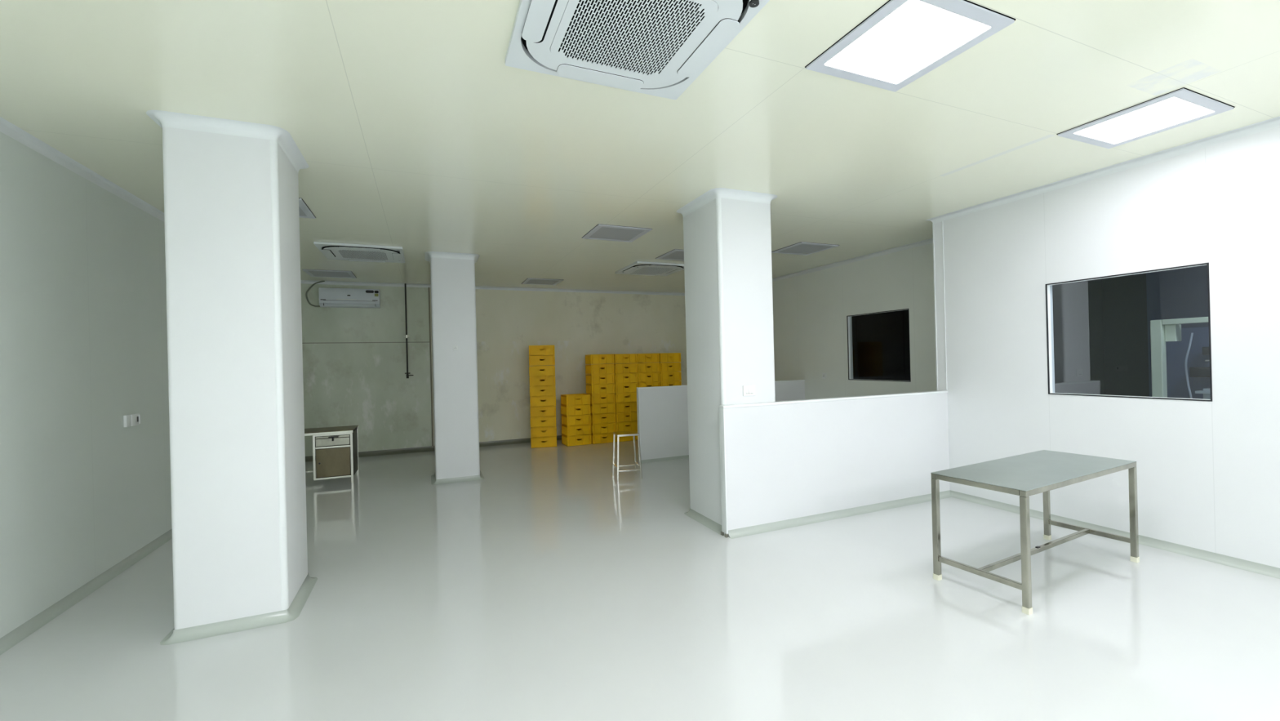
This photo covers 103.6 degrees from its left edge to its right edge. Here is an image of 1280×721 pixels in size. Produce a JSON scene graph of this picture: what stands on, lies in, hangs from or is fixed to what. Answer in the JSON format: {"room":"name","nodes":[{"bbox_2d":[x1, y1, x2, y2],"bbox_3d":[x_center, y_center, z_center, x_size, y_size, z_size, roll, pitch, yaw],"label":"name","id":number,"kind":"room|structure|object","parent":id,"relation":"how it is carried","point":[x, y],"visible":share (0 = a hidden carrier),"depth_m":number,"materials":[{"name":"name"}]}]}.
{"room":"clean room","nodes":[
{"label":"clean room","id":0,"kind":"room"},
{"bbox_2d":[0,131,171,638],"bbox_3d":[-3.349,0.113,1.757,0.100,3.144,14.855,-1,0,-23],"label":"wall","id":1,"kind":"structure","parent":0,"point":[83,326],"depth_m":3.63,"materials":[{"name":"paint"}]},
{"bbox_2d":[0,528,172,654],"bbox_3d":[-3.221,1.653,1.747,0.058,0.058,14.770,-1,0,-23],"label":"baseboard","id":2,"kind":"structure","parent":1,"relation":"attached to","point":[28,628],"depth_m":3.58,"materials":[{"name":"grey"}]},
{"bbox_2d":[123,413,140,426],"bbox_3d":[-4.360,0.512,4.330,0.034,0.100,0.200,-1,0,-23],"label":"socket","id":3,"kind":"object","parent":1,"relation":"attached to","point":[131,420],"visible":1,"depth_m":4.31,"materials":[{"name":"white plastic"}]},
{"bbox_2d":[162,127,307,629],"bbox_3d":[-2.694,0.098,3.422,0.578,3.144,0.631,-1,0,-23],"label":"column","id":4,"kind":"structure","parent":0,"point":[217,187],"depth_m":3.14,"materials":[{"name":"paint"}]},
{"bbox_2d":[146,110,308,172],"bbox_3d":[-2.732,-1.439,3.423,0.715,0.068,0.768,-1,0,-23],"label":"coving","id":5,"kind":"structure","parent":4,"relation":"attached to","point":[284,139],"depth_m":3.14,"materials":[{"name":"white"}]},
{"bbox_2d":[160,572,317,644],"bbox_3d":[-2.655,1.640,3.421,0.695,0.058,0.748,-1,0,-23],"label":"baseboard","id":6,"kind":"structure","parent":4,"relation":"attached to","point":[184,634],"depth_m":3.14,"materials":[{"name":"grey"}]},
{"bbox_2d":[269,140,288,609],"bbox_3d":[-2.341,0.094,3.259,0.058,3.014,0.058,-1,0,-23],"label":"trim","id":7,"kind":"structure","parent":4,"relation":"attached to","point":[273,148],"depth_m":3.24,"materials":[{"name":"white metal"}]},
{"bbox_2d":[430,257,479,479],"bbox_3d":[-2.658,0.100,7.226,0.576,3.144,0.580,-1,0,-23],"label":"column","id":8,"kind":"structure","parent":0,"point":[452,281],"depth_m":6.96,"materials":[{"name":"paint"}]},
{"bbox_2d":[424,251,479,263],"bbox_3d":[-2.696,-1.437,7.227,0.713,0.068,0.717,-1,0,-23],"label":"coving","id":9,"kind":"structure","parent":8,"relation":"attached to","point":[428,255],"depth_m":6.96,"materials":[{"name":"white"}]},
{"bbox_2d":[431,470,484,484],"bbox_3d":[-2.619,1.642,7.224,0.693,0.058,0.697,-1,0,-23],"label":"baseboard","id":10,"kind":"structure","parent":8,"relation":"attached to","point":[433,481],"depth_m":6.96,"materials":[{"name":"grey"}]},
{"bbox_2d":[301,283,687,456],"bbox_3d":[-1.089,0.064,10.842,11.369,3.144,0.100,-1,0,-23],"label":"wall","id":11,"kind":"structure","parent":0,"point":[354,359],"depth_m":9.90,"materials":[{"name":"paint"}]},
{"bbox_2d":[318,287,380,307],"bbox_3d":[-5.152,-1.110,8.969,0.930,0.322,0.194,-1,0,-23],"label":"air conditioner","id":12,"kind":"object","parent":11,"relation":"attached to","point":[328,297],"visible":1,"depth_m":8.89,"materials":[{"name":"white plastic"}]},
{"bbox_2d":[306,280,324,306],"bbox_3d":[-5.664,-1.171,8.799,0.293,0.469,0.033,-1,0,-23],"label":"hose","id":13,"kind":"object","parent":12,"relation":"attached to","point":[313,284],"visible":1,"depth_m":8.77,"materials":[{"name":"grey"}]},
{"bbox_2d":[404,283,413,377],"bbox_3d":[-4.319,-0.549,9.376,0.106,1.758,0.137,-1,0,38],"label":"pipe","id":14,"kind":"object","parent":11,"relation":"attached to","point":[406,335],"visible":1,"depth_m":9.35,"materials":[{"name":"grey"}]},
{"bbox_2d":[428,287,434,447],"bbox_3d":[-3.953,0.129,9.562,0.051,3.030,0.014,-1,0,-23],"label":"trim","id":15,"kind":"structure","parent":11,"relation":"attached to","point":[428,287],"depth_m":9.55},
{"bbox_2d":[305,435,561,462],"bbox_3d":[-2.165,1.620,10.267,8.669,0.085,0.085,-1,0,-23],"label":"baseboard","id":16,"kind":"structure","parent":11,"relation":"attached to","point":[411,450],"depth_m":9.44,"materials":[{"name":"grey"}]},
{"bbox_2d":[0,440,1279,720],"bbox_3d":[1.878,1.617,3.985,11.500,0.120,15.300,-1,0,-23],"label":"floor","id":17,"kind":"structure","parent":0,"point":[548,585],"depth_m":3.04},
{"bbox_2d":[304,425,359,483],"bbox_3d":[-4.699,1.351,7.026,1.310,0.745,0.550,-1,0,-22],"label":"desk","id":18,"kind":"object","parent":17,"relation":"on","point":[335,455],"visible":0.78,"depth_m":6.96,"materials":[{"name":"silver metal"}]},
{"bbox_2d":[530,435,556,448],"bbox_3d":[-1.865,1.558,9.779,0.486,0.190,0.400,-1,0,-11],"label":"plastic crate","id":19,"kind":"object","parent":17,"relation":"on","point":[542,442],"visible":0.84,"depth_m":9.60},
{"bbox_2d":[530,425,556,437],"bbox_3d":[-1.869,1.363,9.780,0.486,0.190,0.400,-1,0,-11],"label":"plastic crate","id":20,"kind":"object","parent":19,"relation":"on","point":[548,431],"visible":0.85,"depth_m":9.60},
{"bbox_2d":[529,416,555,426],"bbox_3d":[-1.877,1.169,9.780,0.486,0.190,0.400,-1,0,-11],"label":"plastic crate","id":21,"kind":"object","parent":20,"relation":"on","point":[540,421],"visible":0.84,"depth_m":9.60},
{"bbox_2d":[529,405,555,417],"bbox_3d":[-1.881,0.974,9.782,0.486,0.190,0.400,-1,0,-12],"label":"plastic crate","id":22,"kind":"object","parent":21,"relation":"on","point":[548,411],"visible":0.94,"depth_m":9.60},
{"bbox_2d":[529,395,555,406],"bbox_3d":[-1.882,0.780,9.780,0.486,0.190,0.400,-1,0,-12],"label":"plastic crate","id":23,"kind":"object","parent":22,"relation":"on","point":[538,401],"visible":0.91,"depth_m":9.60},
{"bbox_2d":[529,385,555,396],"bbox_3d":[-1.890,0.585,9.780,0.486,0.190,0.400,-1,0,-12],"label":"plastic crate","id":24,"kind":"object","parent":23,"relation":"on","point":[548,390],"visible":0.99,"depth_m":9.60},
{"bbox_2d":[528,375,555,386],"bbox_3d":[-1.894,0.391,9.781,0.486,0.190,0.400,-1,0,-12],"label":"plastic crate","id":25,"kind":"object","parent":24,"relation":"on","point":[535,380],"visible":0.99,"depth_m":9.60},
{"bbox_2d":[528,364,555,376],"bbox_3d":[-1.901,0.197,9.781,0.486,0.190,0.400,-1,0,-12],"label":"plastic crate","id":26,"kind":"object","parent":25,"relation":"on","point":[533,370],"visible":1,"depth_m":9.60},
{"bbox_2d":[528,355,555,365],"bbox_3d":[-1.903,0.002,9.777,0.486,0.190,0.400,-1,0,-12],"label":"plastic crate","id":27,"kind":"object","parent":26,"relation":"on","point":[541,360],"visible":1,"depth_m":9.60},
{"bbox_2d":[528,345,555,355],"bbox_3d":[-1.908,-0.193,9.781,0.486,0.190,0.400,-1,0,-12],"label":"plastic crate","id":28,"kind":"object","parent":27,"relation":"on","point":[534,350],"visible":0.99,"depth_m":9.60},
{"bbox_2d":[561,433,591,446],"bbox_3d":[-1.249,1.542,9.907,0.486,0.190,0.400,-1,0,-25],"label":"plastic crate","id":29,"kind":"object","parent":17,"relation":"on","point":[584,439],"visible":0.91,"depth_m":9.75,"materials":[{"name":"plastic"}]},
{"bbox_2d":[561,423,591,435],"bbox_3d":[-1.253,1.348,9.905,0.486,0.190,0.400,-1,0,-25],"label":"plastic crate","id":30,"kind":"object","parent":29,"relation":"on","point":[571,430],"visible":0.86,"depth_m":9.75,"materials":[{"name":"plastic"}]},
{"bbox_2d":[560,413,591,426],"bbox_3d":[-1.256,1.153,9.903,0.486,0.190,0.400,-1,0,-25],"label":"plastic crate","id":31,"kind":"object","parent":30,"relation":"on","point":[576,420],"visible":0.87,"depth_m":9.75,"materials":[{"name":"plastic"}]},
{"bbox_2d":[560,404,590,415],"bbox_3d":[-1.266,0.959,9.907,0.486,0.190,0.400,-1,0,-25],"label":"plastic crate","id":32,"kind":"object","parent":31,"relation":"on","point":[572,410],"visible":0.91,"depth_m":9.75,"materials":[{"name":"plastic"}]},
{"bbox_2d":[560,393,590,405],"bbox_3d":[-1.268,0.764,9.904,0.486,0.190,0.400,-1,0,-25],"label":"plastic crate","id":33,"kind":"object","parent":32,"relation":"on","point":[576,398],"visible":1,"depth_m":9.76,"materials":[{"name":"plastic"}]},
{"bbox_2d":[591,432,616,444],"bbox_3d":[-0.772,1.530,10.096,0.486,0.190,0.400,-1,0,-23],"label":"plastic crate","id":34,"kind":"object","parent":17,"relation":"on","point":[603,437],"visible":0.56,"depth_m":9.91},
{"bbox_2d":[590,422,616,434],"bbox_3d":[-0.777,1.336,10.099,0.486,0.190,0.400,-1,0,-23],"label":"plastic crate","id":35,"kind":"object","parent":34,"relation":"on","point":[602,428],"visible":0.65,"depth_m":9.92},
{"bbox_2d":[590,412,615,423],"bbox_3d":[-0.780,1.142,10.100,0.486,0.190,0.400,-1,0,-23],"label":"plastic crate","id":36,"kind":"object","parent":35,"relation":"on","point":[601,418],"visible":0.66,"depth_m":9.93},
{"bbox_2d":[590,402,615,413],"bbox_3d":[-0.785,0.947,10.096,0.486,0.190,0.400,-1,0,-23],"label":"plastic crate","id":37,"kind":"object","parent":36,"relation":"on","point":[599,408],"visible":0.68,"depth_m":9.92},
{"bbox_2d":[586,392,615,404],"bbox_3d":[-0.790,0.753,10.101,0.486,0.190,0.400,-1,0,-23],"label":"plastic crate","id":38,"kind":"object","parent":37,"relation":"on","point":[597,398],"visible":0.73,"depth_m":9.93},
{"bbox_2d":[585,382,615,394],"bbox_3d":[-0.794,0.558,10.096,0.486,0.190,0.400,-1,0,-23],"label":"plastic crate","id":39,"kind":"object","parent":38,"relation":"on","point":[593,388],"visible":0.95,"depth_m":9.94,"materials":[{"name":"plastic"}]},
{"bbox_2d":[585,373,614,383],"bbox_3d":[-0.800,0.364,10.097,0.486,0.190,0.400,-1,0,-23],"label":"plastic crate","id":40,"kind":"object","parent":39,"relation":"on","point":[590,378],"visible":0.98,"depth_m":9.94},
{"bbox_2d":[585,364,614,373],"bbox_3d":[-0.805,0.169,10.101,0.486,0.190,0.400,-1,0,-23],"label":"plastic crate","id":41,"kind":"object","parent":40,"relation":"on","point":[589,368],"visible":0.99,"depth_m":9.95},
{"bbox_2d":[585,354,614,364],"bbox_3d":[-0.809,-0.025,10.098,0.486,0.190,0.400,-1,0,-23],"label":"plastic crate","id":42,"kind":"object","parent":41,"relation":"on","point":[589,358],"visible":1,"depth_m":9.94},
{"bbox_2d":[616,430,637,441],"bbox_3d":[-0.314,1.519,10.282,0.486,0.190,0.400,-1,0,-23],"label":"plastic crate","id":43,"kind":"object","parent":17,"relation":"on","point":[624,437],"visible":0.3,"depth_m":10.10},
{"bbox_2d":[615,420,637,431],"bbox_3d":[-0.320,1.325,10.281,0.486,0.190,0.400,-1,0,-23],"label":"plastic crate","id":44,"kind":"object","parent":43,"relation":"on","point":[626,425],"visible":0.49,"depth_m":10.11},
{"bbox_2d":[615,411,637,422],"bbox_3d":[-0.321,1.130,10.281,0.486,0.190,0.400,-1,0,-23],"label":"plastic crate","id":45,"kind":"object","parent":44,"relation":"on","point":[627,415],"visible":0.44,"depth_m":10.10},
{"bbox_2d":[614,401,636,412],"bbox_3d":[-0.325,0.936,10.283,0.486,0.190,0.400,-1,0,-23],"label":"plastic crate","id":46,"kind":"object","parent":45,"relation":"on","point":[628,406],"visible":0.58,"depth_m":10.10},
{"bbox_2d":[614,391,636,402],"bbox_3d":[-0.332,0.742,10.279,0.486,0.190,0.400,-1,0,-23],"label":"plastic crate","id":47,"kind":"object","parent":46,"relation":"on","point":[630,396],"visible":0.55,"depth_m":10.10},
{"bbox_2d":[613,382,638,392],"bbox_3d":[-0.338,0.547,10.279,0.486,0.190,0.400,-1,0,-23],"label":"plastic crate","id":48,"kind":"object","parent":47,"relation":"on","point":[619,387],"visible":0.7,"depth_m":10.10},
{"bbox_2d":[612,373,638,382],"bbox_3d":[-0.340,0.352,10.280,0.486,0.190,0.400,-1,0,-23],"label":"plastic crate","id":49,"kind":"object","parent":48,"relation":"on","point":[619,377],"visible":0.74,"depth_m":10.10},
{"bbox_2d":[613,363,637,373],"bbox_3d":[-0.344,0.158,10.282,0.486,0.190,0.400,-1,0,-23],"label":"plastic crate","id":50,"kind":"object","parent":49,"relation":"on","point":[619,367],"visible":0.79,"depth_m":10.11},
{"bbox_2d":[613,353,637,363],"bbox_3d":[-0.349,-0.036,10.283,0.486,0.190,0.400,-1,0,-23],"label":"plastic crate","id":51,"kind":"object","parent":50,"relation":"on","point":[622,357],"visible":0.8,"depth_m":10.11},
{"bbox_2d":[612,430,642,480],"bbox_3d":[-0.184,1.301,6.937,0.352,0.617,0.352,-1,0,-14],"label":"stool","id":52,"kind":"object","parent":17,"relation":"on","point":[620,433],"visible":1,"depth_m":6.83,"materials":[{"name":"silver metal"}]},
{"bbox_2d":[639,380,804,459],"bbox_3d":[1.487,0.988,8.545,3.266,1.165,0.073,-1,0,-23],"label":"wall","id":53,"kind":"structure","parent":17,"relation":"on","point":[664,411],"depth_m":8.06,"materials":[{"name":"paint"}]},
{"bbox_2d":[641,454,688,462],"bbox_3d":[1.505,1.544,8.534,3.267,0.050,0.050,-1,0,-23],"label":"baseboard","id":54,"kind":"structure","parent":53,"relation":"attached to","point":[686,455],"depth_m":8.04,"materials":[{"name":"grey"}]},
{"bbox_2d":[636,379,804,462],"bbox_3d":[1.482,0.977,8.543,3.276,1.182,0.085,-1,0,-23],"label":"trim","id":55,"kind":"structure","parent":53,"relation":"attached to","point":[637,388],"depth_m":7.92,"materials":[{"name":"white metal"}]},
{"bbox_2d":[724,392,950,534],"bbox_3d":[2.109,0.974,5.137,2.944,1.155,0.074,-1,0,-23],"label":"wall","id":56,"kind":"structure","parent":17,"relation":"on","point":[791,460],"depth_m":5.00,"materials":[{"name":"paint"}]},
{"bbox_2d":[719,390,947,533],"bbox_3d":[2.105,0.948,5.132,2.954,1.148,0.080,-1,0,-23],"label":"trim","id":57,"kind":"structure","parent":56,"relation":"attached to","point":[722,417],"depth_m":4.58,"materials":[{"name":"white metal"}]},
{"bbox_2d":[930,449,1139,614],"bbox_3d":[2.910,1.154,3.688,1.572,0.754,0.601,-1,0,-28],"label":"work table","id":58,"kind":"object","parent":17,"relation":"on","point":[1025,475],"visible":1,"depth_m":3.56,"materials":[{"name":"silver metal"}]},
{"bbox_2d":[1150,316,1210,399],"bbox_3d":[5.643,0.526,4.433,0.632,1.875,1.742,-1,0,-23],"label":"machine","id":59,"kind":"object","parent":17,"relation":"on","point":[1180,359],"visible":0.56,"depth_m":5.05,"materials":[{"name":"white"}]},
{"bbox_3d":[0.143,1.508,10.476,0.486,0.190,0.400,-1,0,-23],"label":"plastic crate","id":60,"kind":"object","parent":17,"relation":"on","visible":0},
{"bbox_3d":[0.138,1.314,10.476,0.486,0.190,0.400,-1,0,-23],"label":"plastic crate","id":61,"kind":"object","parent":60,"relation":"on","visible":0},
{"bbox_3d":[0.134,1.119,10.475,0.486,0.189,0.400,-1,0,-23],"label":"plastic crate","id":62,"kind":"object","parent":61,"relation":"on","visible":0},
{"bbox_3d":[0.128,0.925,10.474,0.486,0.190,0.400,-1,0,-23],"label":"plastic crate","id":63,"kind":"object","parent":62,"relation":"on","visible":0},
{"bbox_3d":[0.124,0.730,10.476,0.486,0.190,0.400,-1,0,-23],"label":"plastic crate","id":64,"kind":"object","parent":63,"relation":"on","visible":0},
{"bbox_2d":[637,381,660,386],"bbox_3d":[0.118,0.536,10.476,0.486,0.190,0.400,-1,0,-23],"label":"plastic crate","id":65,"kind":"object","parent":64,"relation":"on","point":[651,384],"visible":0.45,"depth_m":10.31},
{"bbox_2d":[634,372,660,382],"bbox_3d":[0.114,0.341,10.477,0.486,0.190,0.400,-1,0,-23],"label":"plastic crate","id":66,"kind":"object","parent":65,"relation":"on","point":[642,376],"visible":0.75,"depth_m":10.30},
{"bbox_2d":[637,362,659,372],"bbox_3d":[0.110,0.147,10.476,0.486,0.190,0.400,-1,0,-23],"label":"plastic crate","id":67,"kind":"object","parent":66,"relation":"on","point":[647,366],"visible":0.79,"depth_m":10.30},
{"bbox_2d":[637,353,659,363],"bbox_3d":[0.103,-0.048,10.477,0.486,0.190,0.400,-1,0,-23],"label":"plastic crate","id":68,"kind":"object","parent":67,"relation":"on","point":[642,357],"visible":0.76,"depth_m":10.31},
{"bbox_3d":[0.597,1.497,10.665,0.486,0.190,0.400,-1,0,-23],"label":"plastic crate","id":69,"kind":"object","parent":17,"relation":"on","visible":0},
{"bbox_3d":[0.596,1.302,10.668,0.486,0.190,0.400,-1,0,-23],"label":"plastic crate","id":70,"kind":"object","parent":69,"relation":"on","visible":0},
{"bbox_3d":[0.590,1.108,10.668,0.486,0.189,0.400,-1,0,-23],"label":"plastic crate","id":71,"kind":"object","parent":70,"relation":"on","visible":0},
{"bbox_3d":[0.583,0.914,10.668,0.486,0.190,0.400,-1,0,-23],"label":"plastic crate","id":72,"kind":"object","parent":71,"relation":"on","visible":0},
{"bbox_3d":[0.579,0.719,10.668,0.486,0.190,0.400,-1,0,-23],"label":"plastic crate","id":73,"kind":"object","parent":72,"relation":"on","visible":0},
{"bbox_2d":[660,380,681,386],"bbox_3d":[0.572,0.525,10.669,0.486,0.190,0.400,-1,0,-23],"label":"plastic crate","id":74,"kind":"object","parent":73,"relation":"on","point":[668,383],"visible":0.41,"depth_m":10.50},
{"bbox_2d":[657,371,681,381],"bbox_3d":[0.569,0.330,10.668,0.486,0.190,0.400,-1,0,-23],"label":"plastic crate","id":75,"kind":"object","parent":74,"relation":"on","point":[664,375],"visible":0.7,"depth_m":10.50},
{"bbox_2d":[659,361,680,371],"bbox_3d":[0.564,0.136,10.667,0.486,0.190,0.400,-1,0,-23],"label":"plastic crate","id":76,"kind":"object","parent":75,"relation":"on","point":[664,366],"visible":0.77,"depth_m":10.49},
{"bbox_2d":[658,352,680,362],"bbox_3d":[0.562,-0.059,10.668,0.486,0.190,0.400,-1,0,-23],"label":"plastic crate","id":77,"kind":"object","parent":76,"relation":"on","point":[665,357],"visible":0.76,"depth_m":10.49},
{"bbox_2d":[0,0,1279,293],"bbox_3d":[1.797,-1.646,3.987,11.500,0.120,15.300,-1,0,-23],"label":"ceiling","id":78,"kind":"structure","parent":0,"point":[411,124],"depth_m":3.13,"materials":[{"name":"paint"}]},
{"bbox_2d":[298,197,315,218],"bbox_3d":[-3.487,-1.448,4.718,0.668,0.012,0.658,-1,0,-23],"label":"recessed light","id":79,"kind":"object","parent":78,"relation":"in","point":[304,211],"visible":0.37,"depth_m":4.89,"materials":[{"name":"white"}]},
{"bbox_2d":[298,206,306,216],"bbox_3d":[-3.487,-1.447,4.718,0.535,0.006,0.523,-1,0,-23],"label":"diffuser","id":80,"kind":"object","parent":79,"relation":"attached to","point":[302,212],"depth_m":4.91,"materials":[{"name":"grey"}]},
{"bbox_2d":[302,269,356,278],"bbox_3d":[-5.034,-1.406,8.205,0.668,0.012,0.658,-1,0,-23],"label":"recessed light","id":81,"kind":"object","parent":78,"relation":"in","point":[312,273],"visible":1,"depth_m":8.16,"materials":[{"name":"white"}]},
{"bbox_2d":[308,271,351,277],"bbox_3d":[-5.034,-1.405,8.205,0.535,0.006,0.523,-1,0,-23],"label":"diffuser","id":82,"kind":"object","parent":81,"relation":"attached to","point":[313,273],"depth_m":8.20,"materials":[{"name":"grey"}]},
{"bbox_2d":[313,241,404,262],"bbox_3d":[-3.693,-1.425,6.738,0.974,0.043,0.974,-1,0,-23],"label":"air conditioner","id":83,"kind":"object","parent":78,"relation":"attached to","point":[331,251],"visible":1,"depth_m":6.59,"materials":[{"name":"white plastic"}]},
{"bbox_2d":[336,249,389,260],"bbox_3d":[-3.695,-1.408,6.751,0.572,0.002,0.572,-1,0,-23],"label":"grille","id":84,"kind":"object","parent":83,"relation":"attached to","point":[343,254],"depth_m":6.74,"materials":[{"name":"white plastic"}]},
{"bbox_2d":[521,278,564,285],"bbox_3d":[-1.850,-1.484,9.532,0.668,0.012,0.658,-1,0,-23],"label":"recessed light","id":85,"kind":"object","parent":78,"relation":"in","point":[528,281],"visible":1,"depth_m":9.48,"materials":[{"name":"white"}]},
{"bbox_2d":[525,279,558,284],"bbox_3d":[-1.850,-1.484,9.532,0.535,0.006,0.523,-1,0,-23],"label":"diffuser","id":86,"kind":"object","parent":85,"relation":"attached to","point":[537,282],"depth_m":9.53,"materials":[{"name":"grey"}]},
{"bbox_2d":[582,223,652,242],"bbox_3d":[-0.289,-1.526,6.077,0.668,0.012,0.658,-1,0,-23],"label":"recessed light","id":87,"kind":"object","parent":78,"relation":"in","point":[600,232],"visible":1,"depth_m":6.04,"materials":[{"name":"white"}]},
{"bbox_2d":[589,226,644,240],"bbox_3d":[-0.289,-1.525,6.077,0.535,0.006,0.523,-1,0,-23],"label":"diffuser","id":88,"kind":"object","parent":87,"relation":"attached to","point":[615,233],"depth_m":6.07,"materials":[{"name":"grey"}]},
{"bbox_2d":[505,0,769,99],"bbox_3d":[-0.048,-1.520,2.300,0.974,0.043,0.974,-1,0,-23],"label":"air conditioner","id":89,"kind":"object","parent":78,"relation":"attached to","point":[659,48],"visible":1,"depth_m":2.35,"materials":[{"name":"white plastic"}]},
{"bbox_2d":[553,0,715,77],"bbox_3d":[-0.050,-1.503,2.314,0.572,0.002,0.572,-1,0,-23],"label":"grille","id":90,"kind":"object","parent":89,"relation":"attached to","point":[646,38],"depth_m":2.31,"materials":[{"name":"white plastic"}]},
{"bbox_2d":[0,116,1279,295],"bbox_3d":[0.646,-1.530,3.473,8.668,0.055,14.854,-1,0,-23],"label":"coving","id":91,"kind":"structure","parent":78,"relation":"attached to","point":[7,128],"depth_m":4.35,"materials":[{"name":"white"}]},
{"bbox_2d":[615,261,684,275],"bbox_3d":[0.213,-1.521,8.436,0.974,0.043,0.974,-1,0,-23],"label":"air conditioner","id":92,"kind":"object","parent":78,"relation":"attached to","point":[637,268],"visible":1,"depth_m":8.30,"materials":[{"name":"white plastic"}]},
{"bbox_2d":[631,266,674,274],"bbox_3d":[0.211,-1.504,8.449,0.572,0.002,0.572,-1,0,-23],"label":"grille","id":93,"kind":"object","parent":92,"relation":"attached to","point":[646,270],"depth_m":8.43,"materials":[{"name":"white plastic"}]},
{"bbox_2d":[655,248,684,260],"bbox_3d":[0.664,-1.549,7.449,0.668,0.012,0.658,-1,0,-23],"label":"recessed light","id":94,"kind":"object","parent":78,"relation":"in","point":[676,254],"visible":0.51,"depth_m":7.43,"materials":[{"name":"white"}]},
{"bbox_2d":[662,251,684,259],"bbox_3d":[0.664,-1.548,7.449,0.535,0.006,0.523,-1,0,-23],"label":"diffuser","id":95,"kind":"object","parent":94,"relation":"attached to","point":[674,255],"depth_m":7.44,"materials":[{"name":"grey"}]},
{"bbox_2d":[771,241,839,255],"bbox_3d":[2.346,-1.591,7.198,0.668,0.012,0.658,-1,0,-23],"label":"recessed light","id":96,"kind":"object","parent":78,"relation":"in","point":[803,248],"visible":0.9,"depth_m":7.16,"materials":[{"name":"white"}]},
{"bbox_2d":[777,244,831,253],"bbox_3d":[2.346,-1.590,7.198,0.535,0.006,0.523,-1,0,-23],"label":"diffuser","id":97,"kind":"object","parent":96,"relation":"attached to","point":[800,248],"depth_m":7.18,"materials":[{"name":"grey"}]},
{"bbox_2d":[804,0,1015,92],"bbox_3d":[1.314,-1.569,2.515,0.668,0.012,0.658,-1,0,-23],"label":"recessed light","id":98,"kind":"object","parent":78,"relation":"in","point":[901,42],"visible":1,"depth_m":2.47,"materials":[{"name":"white"}]},
{"bbox_2d":[1056,87,1235,148],"bbox_3d":[3.410,-1.620,3.429,0.668,0.012,0.658,-1,0,-23],"label":"recessed light","id":99,"kind":"object","parent":78,"relation":"in","point":[1182,106],"visible":1,"depth_m":3.38,"materials":[{"name":"white"}]},
{"bbox_2d":[1074,97,1214,143],"bbox_3d":[3.410,-1.620,3.429,0.535,0.006,0.523,-1,0,-23],"label":"diffuser","id":100,"kind":"object","parent":99,"relation":"attached to","point":[1170,112],"depth_m":3.40,"materials":[{"name":"white"}]},
{"bbox_2d":[683,197,775,524],"bbox_3d":[0.889,0.010,5.047,0.604,3.144,0.694,-1,0,-23],"label":"column","id":101,"kind":"structure","parent":0,"point":[746,233],"depth_m":4.78,"materials":[{"name":"paint"}]},
{"bbox_2d":[684,507,724,535],"bbox_3d":[0.928,1.552,5.045,0.721,0.058,0.811,-1,0,-23],"label":"baseboard","id":102,"kind":"structure","parent":101,"relation":"attached to","point":[696,516],"depth_m":4.92,"materials":[{"name":"grey"}]},
{"bbox_2d":[715,197,726,404],"bbox_3d":[0.762,0.018,4.646,0.058,3.014,0.058,-1,0,-23],"label":"trim","id":103,"kind":"structure","parent":101,"relation":"attached to","point":[718,210],"depth_m":4.62,"materials":[{"name":"white metal"}]},
{"bbox_2d":[676,187,777,217],"bbox_3d":[0.851,-1.527,5.048,0.741,0.068,0.831,-1,0,-23],"label":"coving","id":104,"kind":"structure","parent":101,"relation":"attached to","point":[723,193],"depth_m":4.74,"materials":[{"name":"white"}]},
{"bbox_2d":[742,385,755,395],"bbox_3d":[1.022,0.280,4.714,0.136,0.096,0.016,-1,0,-23],"label":"light switch","id":105,"kind":"object","parent":101,"relation":"attached to","point":[748,390],"visible":1,"depth_m":4.71,"materials":[{"name":"white plastic"}]},
{"bbox_2d":[772,243,936,399],"bbox_3d":[3.070,-0.041,9.066,0.100,3.144,6.425,-1,0,-23],"label":"wall","id":106,"kind":"structure","parent":0,"point":[811,310],"depth_m":8.24,"materials":[{"name":"paint"}]},
{"bbox_2d":[822,373,826,378],"bbox_3d":[3.174,0.263,8.689,0.017,0.100,0.100,-1,0,-23],"label":"wall socket","id":107,"kind":"object","parent":106,"relation":"attached to","point":[824,375],"visible":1,"depth_m":8.68,"materials":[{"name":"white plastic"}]},
{"bbox_2d":[846,308,911,382],"bbox_3d":[3.622,-0.212,7.682,0.049,1.040,1.141,-1,0,-23],"label":"window","id":108,"kind":"structure","parent":106,"relation":"in","point":[849,316],"depth_m":8.18,"materials":[{"name":"black"}]},
{"bbox_2d":[851,309,910,380],"bbox_3d":[4.372,-0.074,8.786,2.078,3.144,3.450,-1,0,-23],"label":"wall","id":109,"kind":"structure","parent":0,"point":[880,341],"depth_m":10.08,"materials":[{"name":"black"}]},
{"bbox_2d":[933,126,1279,568],"bbox_3d":[5.113,-0.098,1.902,0.100,3.144,8.500,-1,0,-23],"label":"wall","id":110,"kind":"structure","parent":0,"point":[1208,473],"depth_m":4.13,"materials":[{"name":"paint"}]},
{"bbox_2d":[932,221,946,391],"bbox_3d":[3.426,-0.057,5.738,0.007,3.032,0.125,-1,0,-23],"label":"trim","id":111,"kind":"structure","parent":110,"relation":"attached to","point":[942,221],"depth_m":5.78,"materials":[{"name":"white metal"}]},
{"bbox_2d":[728,489,1279,578],"bbox_3d":[3.779,1.478,1.250,2.935,0.058,8.376,-1,0,-23],"label":"baseboard","id":112,"kind":"structure","parent":110,"relation":"attached to","point":[1273,571],"depth_m":4.67,"materials":[{"name":"grey"}]},
{"bbox_2d":[1045,262,1212,401],"bbox_3d":[4.071,-0.207,4.269,0.049,1.037,1.078,-1,0,-23],"label":"window","id":113,"kind":"structure","parent":110,"relation":"in","point":[1047,286],"depth_m":4.36,"materials":[{"name":"black"}]},
{"bbox_2d":[1052,265,1208,396],"bbox_3d":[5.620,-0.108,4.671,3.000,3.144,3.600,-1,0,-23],"label":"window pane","id":114,"kind":"structure","parent":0,"point":[1102,340],"depth_m":6.50,"materials":[{"name":"black"}]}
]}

